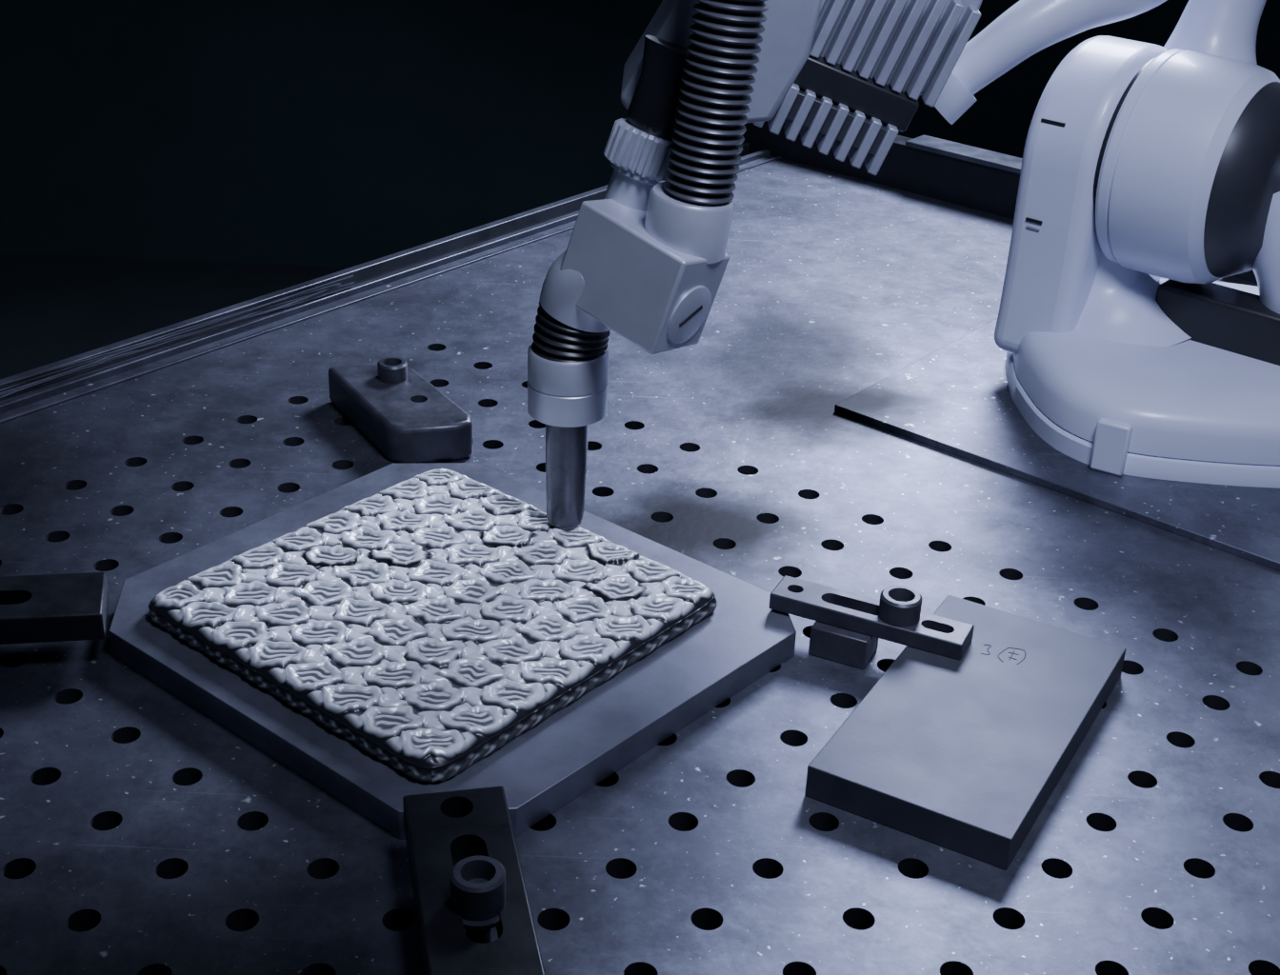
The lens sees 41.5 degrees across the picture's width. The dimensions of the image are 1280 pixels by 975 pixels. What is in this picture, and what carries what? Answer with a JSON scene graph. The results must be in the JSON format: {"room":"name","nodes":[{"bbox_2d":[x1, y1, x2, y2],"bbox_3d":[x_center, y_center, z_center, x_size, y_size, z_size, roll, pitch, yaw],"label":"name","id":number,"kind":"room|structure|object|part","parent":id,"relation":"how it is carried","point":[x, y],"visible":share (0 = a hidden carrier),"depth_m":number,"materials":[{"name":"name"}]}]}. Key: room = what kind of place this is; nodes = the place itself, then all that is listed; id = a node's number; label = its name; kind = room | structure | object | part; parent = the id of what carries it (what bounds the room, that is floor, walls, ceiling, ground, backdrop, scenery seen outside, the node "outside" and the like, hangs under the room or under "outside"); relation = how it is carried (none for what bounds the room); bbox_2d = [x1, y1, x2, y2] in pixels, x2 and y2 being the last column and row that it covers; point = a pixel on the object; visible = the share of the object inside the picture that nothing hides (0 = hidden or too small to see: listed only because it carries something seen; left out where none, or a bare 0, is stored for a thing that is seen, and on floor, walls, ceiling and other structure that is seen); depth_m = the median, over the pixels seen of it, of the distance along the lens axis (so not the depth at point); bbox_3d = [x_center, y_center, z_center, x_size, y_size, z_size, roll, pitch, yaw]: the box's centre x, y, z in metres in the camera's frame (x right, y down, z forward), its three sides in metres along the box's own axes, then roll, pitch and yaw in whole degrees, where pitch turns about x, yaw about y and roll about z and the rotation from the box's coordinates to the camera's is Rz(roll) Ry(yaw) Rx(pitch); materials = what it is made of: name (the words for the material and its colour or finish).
{"room":"workspace","nodes":[
{"label":"workspace","id":0,"kind":"room"},
{"bbox_2d":[0,252,348,379],"bbox_3d":[0.344,0.716,1.492,7.000,0.001,6.200,2,28,0],"label":"floor","id":1,"kind":"structure","parent":0,"point":[53,309],"depth_m":3.51,"materials":[{"name":"concrete"}]},
{"bbox_2d":[0,119,1279,974],"bbox_3d":[0.100,0.360,1.282,1.244,0.806,1.581,23,34,34],"label":"table","id":2,"kind":"object","parent":1,"relation":"on","point":[140,834],"visible":0.61,"depth_m":1.04,"materials":[{"name":"metal"}]},
{"bbox_2d":[0,572,108,644],"bbox_3d":[-0.405,0.072,0.982,0.186,0.056,0.049,-2,28,-9],"label":"clamp","id":3,"kind":"object","parent":2,"relation":"on","point":[65,607],"visible":1,"depth_m":0.98,"materials":[{"name":"black metal"}]},
{"bbox_3d":[-0.371,-0.131,1.458,0.010,0.038,1.547,23,34,34],"label":"edge rail","id":4,"kind":"part","parent":2,"relation":"part of","materials":[{"name":"metal"}]},
{"bbox_3d":[-0.347,-0.120,1.441,0.008,0.036,1.547,23,34,34],"label":"edge rail","id":5,"kind":"part","parent":2,"relation":"part of","materials":[{"name":"metal"}]},
{"bbox_2d":[328,357,473,463],"bbox_3d":[-0.180,-0.064,1.274,0.063,0.043,0.140,-14,32,-28],"label":"clamp","id":6,"kind":"object","parent":2,"relation":"on","point":[410,420],"visible":1,"depth_m":1.25,"materials":[{"name":"metal"}]},
{"bbox_2d":[109,462,796,839],"bbox_3d":[-0.117,0.082,1.027,0.338,0.018,0.304,23,34,34],"label":"plate","id":7,"kind":"object","parent":2,"relation":"on","point":[551,764],"visible":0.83,"depth_m":0.95,"materials":[{"name":"metal"}]},
{"bbox_2d":[147,468,717,783],"bbox_3d":[-0.122,0.067,1.017,0.252,0.018,0.252,23,34,34],"label":"block","id":8,"kind":"object","parent":7,"relation":"on","point":[429,622],"visible":1,"depth_m":0.99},
{"bbox_2d":[402,785,545,974],"bbox_3d":[-0.074,0.216,0.767,0.050,0.084,0.190,-4,28,-12],"label":"clamp","id":9,"kind":"object","parent":2,"relation":"on","point":[466,868],"visible":1,"depth_m":0.77,"materials":[{"name":"black metal"}]},
{"bbox_2d":[462,914,500,930],"bbox_3d":[-0.073,0.190,0.768,0.031,0.002,0.031,2,28,0],"label":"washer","id":10,"kind":"object","parent":9,"relation":"in","point":[470,922],"depth_m":0.76,"materials":[{"name":"metal"}]},
{"bbox_2d":[768,575,974,669],"bbox_3d":[0.138,0.082,1.019,0.121,0.046,0.033,14,30,21],"label":"clamp","id":11,"kind":"object","parent":2,"relation":"on","point":[847,629],"visible":1,"depth_m":1.01,"materials":[{"name":"metal"}]},
{"bbox_2d":[804,595,1126,870],"bbox_3d":[0.190,0.131,0.957,0.113,0.020,0.210,17,31,25],"label":"slab","id":12,"kind":"object","parent":2,"relation":"on","point":[964,756],"visible":0.91,"depth_m":0.93,"materials":[{"name":"metal"}]},
{"bbox_2d":[1008,647,1025,664],"bbox_3d":[0.224,0.100,0.998,0.010,0.001,0.018,2,28,0],"label":"ink stroke","id":13,"kind":"object","parent":12,"relation":"on","point":[1009,648],"visible":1,"depth_m":1.00,"materials":[{"name":"black paint"}]},
{"bbox_3d":[0.608,-0.205,1.655,1.244,0.100,0.030,23,34,34],"label":"rail","id":14,"kind":"part","parent":2,"relation":"part of","materials":[{"name":"black metal"}]},
{"bbox_2d":[834,277,1279,571],"bbox_3d":[0.594,-0.030,1.314,0.725,0.006,0.506,23,34,34],"label":"mounting plate","id":15,"kind":"object","parent":2,"relation":"on","point":[955,399],"visible":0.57,"depth_m":1.28,"materials":[{"name":"metal"}]},
{"bbox_2d":[620,0,1279,488],"bbox_3d":[0.298,-0.274,1.232,0.703,0.478,0.349,-4,28,-12],"label":"robot","id":16,"kind":"object","parent":15,"relation":"on","point":[1143,163],"visible":1,"depth_m":1.26,"materials":[{"name":"white paint"}]},
{"bbox_2d":[527,0,768,528],"bbox_3d":[0.061,-0.294,0.990,0.128,0.662,0.258,23,34,34],"label":"torch","id":17,"kind":"object","parent":16,"relation":"attached to","point":[646,262],"visible":1,"depth_m":0.97,"materials":[{"name":"metal"}]},
{"bbox_3d":[0.456,-0.391,1.286,0.120,0.308,0.108,2,28,0],"label":"arm","id":18,"kind":"part","parent":16,"relation":"part of","materials":[{"name":"white paint"}]},
{"bbox_2d":[0,0,1279,267],"bbox_3d":[0.449,-1.746,3.027,7.000,2.950,0.001,2,28,0],"label":"wall","id":19,"kind":"structure","parent":0,"point":[342,133],"depth_m":3.55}
]}

